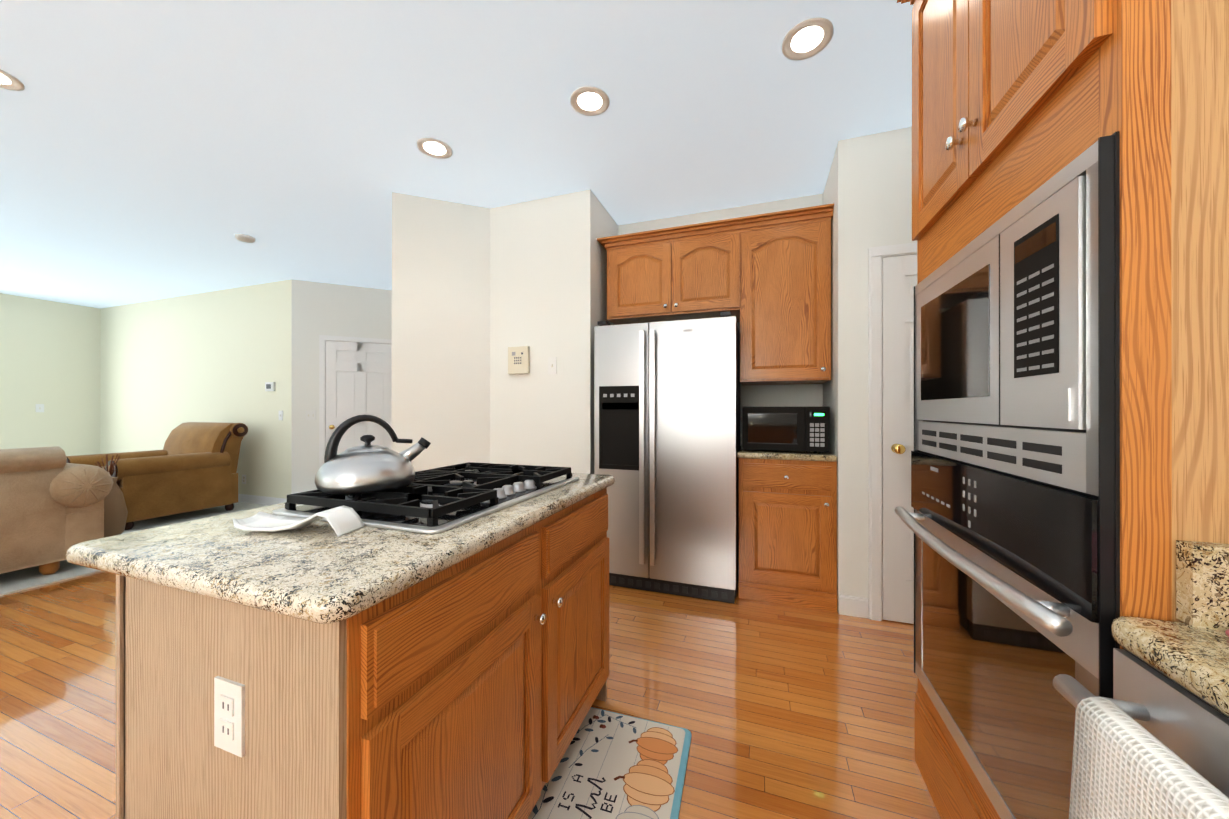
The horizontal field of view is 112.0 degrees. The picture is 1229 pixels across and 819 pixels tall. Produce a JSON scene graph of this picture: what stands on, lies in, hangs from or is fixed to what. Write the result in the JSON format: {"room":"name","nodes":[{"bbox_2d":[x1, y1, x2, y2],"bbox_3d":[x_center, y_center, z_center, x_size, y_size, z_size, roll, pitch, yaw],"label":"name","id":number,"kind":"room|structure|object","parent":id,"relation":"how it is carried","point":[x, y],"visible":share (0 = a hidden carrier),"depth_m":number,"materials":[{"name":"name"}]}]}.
{"room":"kitchen","nodes":[
{"label":"kitchen","id":0,"kind":"room"},
{"bbox_2d":[0,293,100,455],"bbox_3d":[-9.035,-0.189,3.379,0.120,2.740,6.640,0,0,19],"label":"wall","id":1,"kind":"structure","parent":0,"point":[50,355],"depth_m":5.93,"materials":[{"name":"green paint"}]},
{"bbox_2d":[36,404,43,411],"bbox_3d":[-8.096,-0.018,5.836,0.016,0.116,0.072,0,0,19],"label":"light switch","id":2,"kind":"object","parent":1,"relation":"attached to","point":[39,407],"visible":1,"depth_m":5.84,"materials":[{"name":"white plastic"}]},
{"bbox_2d":[100,279,291,498],"bbox_3d":[-5.924,-0.188,5.739,4.420,2.740,0.120,0,0,19],"label":"wall","id":3,"kind":"structure","parent":0,"point":[168,365],"depth_m":5.48,"materials":[{"name":"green paint"}]},
{"bbox_2d":[242,475,245,483],"bbox_3d":[-4.682,0.882,5.232,0.072,0.116,0.008,0,0,19],"label":"electrical outlet","id":4,"kind":"object","parent":3,"relation":"attached to","point":[243,479],"visible":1,"depth_m":5.23,"materials":[{"name":"white plastic"}]},
{"bbox_2d":[238,494,286,504],"bbox_3d":[-5.890,1.127,5.655,4.300,0.110,0.014,0,0,19],"label":"baseboard","id":5,"kind":"structure","parent":3,"relation":"attached to","point":[255,499],"depth_m":5.12,"materials":[{"name":"white paint"}]},
{"bbox_2d":[265,382,274,390],"bbox_3d":[-4.204,-0.278,5.055,0.150,0.110,0.026,0,0,19],"label":"thermostat","id":6,"kind":"object","parent":3,"relation":"attached to","point":[269,386],"visible":0.93,"depth_m":5.04,"materials":[{"name":"white plastic"}]},
{"bbox_2d":[279,411,282,419],"bbox_3d":[-4.037,0.072,5.002,0.072,0.116,0.016,0,0,19],"label":"light switch","id":7,"kind":"object","parent":3,"relation":"attached to","point":[280,415],"visible":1,"depth_m":5.00,"materials":[{"name":"white plastic"}]},
{"bbox_2d":[291,279,391,493],"bbox_3d":[-2.938,-0.188,5.456,2.100,2.740,0.120,0,0,-26],"label":"wall","id":8,"kind":"structure","parent":0,"point":[321,308],"depth_m":5.05,"materials":[{"name":"white paint"}]},
{"bbox_2d":[319,335,391,467],"bbox_3d":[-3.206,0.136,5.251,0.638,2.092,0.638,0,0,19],"label":"door","id":9,"kind":"structure","parent":8,"relation":"attached to","point":[355,378],"depth_m":5.21,"materials":[{"name":"white paint"}]},
{"bbox_2d":[0,0,913,307],"bbox_3d":[-3.723,-1.620,2.251,10.890,0.120,8.040,0,0,19],"label":"ceiling","id":10,"kind":"structure","parent":0,"point":[150,150],"depth_m":2.23,"materials":[{"name":"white paint"}]},
{"bbox_2d":[0,69,24,90],"bbox_3d":[-2.911,-1.557,1.923,0.200,0.007,0.200,0,0,19],"label":"recessed light","id":11,"kind":"object","parent":10,"relation":"in","point":[8,81],"visible":1,"depth_m":1.97,"materials":[{"name":"white paint"}]},
{"bbox_2d":[234,233,255,242],"bbox_3d":[-3.333,-1.539,3.736,0.144,0.040,0.144,0,0,19],"label":"smoke detector","id":12,"kind":"object","parent":10,"relation":"attached to","point":[244,238],"visible":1,"depth_m":3.70,"materials":[{"name":"white plastic"}]},
{"bbox_2d":[416,137,452,158],"bbox_3d":[-1.074,-1.556,2.474,0.200,0.007,0.200,0,0,19],"label":"recessed light","id":13,"kind":"object","parent":10,"relation":"in","point":[435,148],"visible":1,"depth_m":2.47,"materials":[{"name":"white paint"}]},
{"bbox_2d":[570,86,609,115],"bbox_3d":[-0.125,-1.557,2.097,0.200,0.007,0.200,0,0,19],"label":"recessed light","id":14,"kind":"object","parent":10,"relation":"in","point":[589,101],"visible":1,"depth_m":2.09,"materials":[{"name":"white paint"}]},
{"bbox_2d":[781,17,833,60],"bbox_3d":[0.812,-1.557,1.746,0.200,0.007,0.200,0,0,19],"label":"recessed light","id":15,"kind":"object","parent":10,"relation":"in","point":[813,37],"visible":1,"depth_m":1.74,"materials":[{"name":"white paint"}]},
{"bbox_2d":[0,571,940,818],"bbox_3d":[-1.285,1.229,1.391,5.720,0.100,8.040,0,0,19],"label":"floor","id":16,"kind":"structure","parent":0,"point":[779,711],"depth_m":1.68,"materials":[{"name":"brown wood"}]},
{"bbox_2d":[0,502,268,595],"bbox_3d":[-6.421,1.224,3.199,5.170,0.112,8.040,0,0,19],"label":"floor carpet","id":17,"kind":"object","parent":16,"relation":"on","point":[21,580],"depth_m":3.02,"materials":[{"name":"grey carpet"}]},
{"bbox_2d":[0,446,113,574],"bbox_3d":[-4.633,0.716,2.316,1.069,0.902,2.156,0,0,19],"label":"sofa","id":18,"kind":"object","parent":17,"relation":"on","point":[51,506],"visible":1,"depth_m":2.88,"materials":[{"name":"brown fabric"}]},
{"bbox_2d":[95,454,127,537],"bbox_3d":[-4.572,0.784,3.736,0.240,0.768,0.236,0,0,19],"label":"vase","id":19,"kind":"object","parent":17,"relation":"on","point":[115,513],"visible":0.46,"depth_m":3.72,"materials":[{"name":"brown"}]},
{"bbox_2d":[66,422,247,529],"bbox_3d":[-5.008,0.663,4.578,1.080,1.012,1.099,0,0,19],"label":"armchair","id":20,"kind":"object","parent":17,"relation":"on","point":[190,466],"visible":0.65,"depth_m":4.44,"materials":[{"name":"brown fabric"}]},
{"bbox_2d":[66,473,614,818],"bbox_3d":[-0.534,0.723,1.254,0.768,0.912,1.200,0,0,19],"label":"kitchen island","id":21,"kind":"object","parent":16,"relation":"on","point":[319,669],"visible":0.92,"depth_m":0.76,"materials":[{"name":"brown wood"}]},
{"bbox_2d":[232,505,364,536],"bbox_3d":[-0.701,0.242,0.917,0.262,0.048,0.096,0,0,7],"label":"open magazine","id":22,"kind":"object","parent":21,"relation":"on","point":[342,520],"visible":1,"depth_m":0.91,"materials":[{"name":"white paper"}]},
{"bbox_2d":[272,462,578,533],"bbox_3d":[-0.504,0.243,1.320,0.530,0.046,0.755,0,0,19],"label":"cooktop","id":23,"kind":"object","parent":21,"relation":"in","point":[437,500],"visible":0.96,"depth_m":1.09,"materials":[{"name":"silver metal"}]},
{"bbox_2d":[314,415,430,493],"bbox_3d":[-0.684,0.117,1.156,0.240,0.205,0.251,0,0,19],"label":"kettle","id":24,"kind":"object","parent":23,"relation":"on","point":[367,467],"visible":1,"depth_m":1.09,"materials":[{"name":"silver metal"}]},
{"bbox_2d":[528,707,691,818],"bbox_3d":[-0.045,1.172,1.214,0.475,0.013,0.783,0,0,19],"label":"kitchen mat","id":25,"kind":"object","parent":16,"relation":"on","point":[612,765],"visible":0.85,"depth_m":1.33,"materials":[{"name":"multicoloured"}]},
{"bbox_2d":[594,311,739,603],"bbox_3d":[0.403,0.297,2.941,0.915,1.767,0.755,0,0,19],"label":"fridge","id":26,"kind":"object","parent":16,"relation":"on","point":[666,421],"visible":0.94,"depth_m":2.61,"materials":[{"name":"grey metal"}]},
{"bbox_2d":[737,445,836,611],"bbox_3d":[1.127,0.674,2.775,0.564,1.012,0.640,0,0,19],"label":"base cabinet","id":27,"kind":"object","parent":16,"relation":"on","point":[787,527],"visible":0.9,"depth_m":2.50,"materials":[{"name":"brown wood"}]},
{"bbox_2d":[742,407,829,452],"bbox_3d":[1.115,0.125,2.739,0.502,0.285,0.362,0,0,19],"label":"microwave","id":28,"kind":"object","parent":27,"relation":"on","point":[789,428],"visible":1,"depth_m":2.57,"materials":[{"name":"black plastic"}]},
{"bbox_2d":[895,0,1228,818],"bbox_3d":[1.043,-0.057,0.819,0.702,2.472,0.837,0,0,19],"label":"tall cabinet","id":29,"kind":"object","parent":16,"relation":"on","point":[1069,470],"visible":0.98,"depth_m":0.65,"materials":[{"name":"brown wood"}]},
{"bbox_2d":[1053,540,1228,797],"bbox_3d":[0.670,0.672,-0.251,0.695,1.012,1.502,0,0,19],"label":"base cabinet","id":30,"kind":"object","parent":16,"relation":"on","point":[1170,685],"depth_m":0.49,"materials":[{"name":"stone"}]},
{"bbox_2d":[1069,697,1228,818],"bbox_3d":[0.510,0.603,0.320,0.071,0.522,0.402,0,0,19],"label":"towel","id":31,"kind":"object","parent":30,"relation":"hanging from","point":[1125,765],"visible":0.98,"depth_m":0.43,"materials":[{"name":"white fabric"}]},
{"bbox_2d":[392,189,617,473],"bbox_3d":[-0.811,-0.190,3.308,1.460,2.740,1.170,0,0,19],"label":"wall","id":32,"kind":"structure","parent":0,"point":[477,291],"depth_m":3.07,"materials":[{"name":"white paint"}]},
{"bbox_2d":[508,346,529,373],"bbox_3d":[-0.719,-0.370,3.105,0.170,0.200,0.030,0,0,19],"label":"panel","id":33,"kind":"object","parent":32,"relation":"attached to","point":[518,360],"visible":1,"depth_m":3.09,"materials":[{"name":"beige plastic"}]},
{"bbox_2d":[548,357,556,373],"bbox_3d":[-0.457,-0.320,3.020,0.068,0.122,0.016,0,0,19],"label":"light switch","id":34,"kind":"object","parent":32,"relation":"attached to","point":[552,365],"visible":1,"depth_m":3.02,"materials":[{"name":"white plastic"}]},
{"bbox_2d":[618,193,822,445],"bbox_3d":[0.787,-0.190,3.301,1.560,2.740,0.120,0,0,19],"label":"wall","id":35,"kind":"structure","parent":0,"point":[800,395],"depth_m":3.12,"materials":[{"name":"white paint"}]},
{"bbox_2d":[605,223,740,324],"bbox_3d":[0.457,-0.950,3.118,0.949,0.560,0.440,0,0,19],"label":"upper cabinet","id":36,"kind":"object","parent":35,"relation":"attached to","point":[694,272],"depth_m":2.90,"materials":[{"name":"brown wood"}]},
{"bbox_2d":[737,207,832,384],"bbox_3d":[1.163,-0.708,2.869,0.547,1.045,0.440,0,0,19],"label":"upper cabinet","id":37,"kind":"object","parent":35,"relation":"attached to","point":[765,279],"depth_m":2.66,"materials":[{"name":"brown wood"}]},
{"bbox_2d":[823,126,916,623],"bbox_3d":[1.722,-0.190,2.644,0.640,2.740,0.740,0,0,19],"label":"wall","id":38,"kind":"structure","parent":0,"point":[867,191],"depth_m":2.37,"materials":[{"name":"white paint"}]},
{"bbox_2d":[838,594,868,618],"bbox_3d":[1.365,1.125,2.368,0.150,0.110,0.014,0,0,19],"label":"baseboard","id":39,"kind":"structure","parent":38,"relation":"attached to","point":[854,606],"depth_m":2.36,"materials":[{"name":"white paint"}]},
{"bbox_2d":[868,242,916,623],"bbox_3d":[1.655,0.134,2.232,0.482,2.092,0.080,0,0,19],"label":"door","id":40,"kind":"structure","parent":38,"relation":"attached to","point":[892,276],"depth_m":2.30,"materials":[{"name":"white paint"}]}
]}

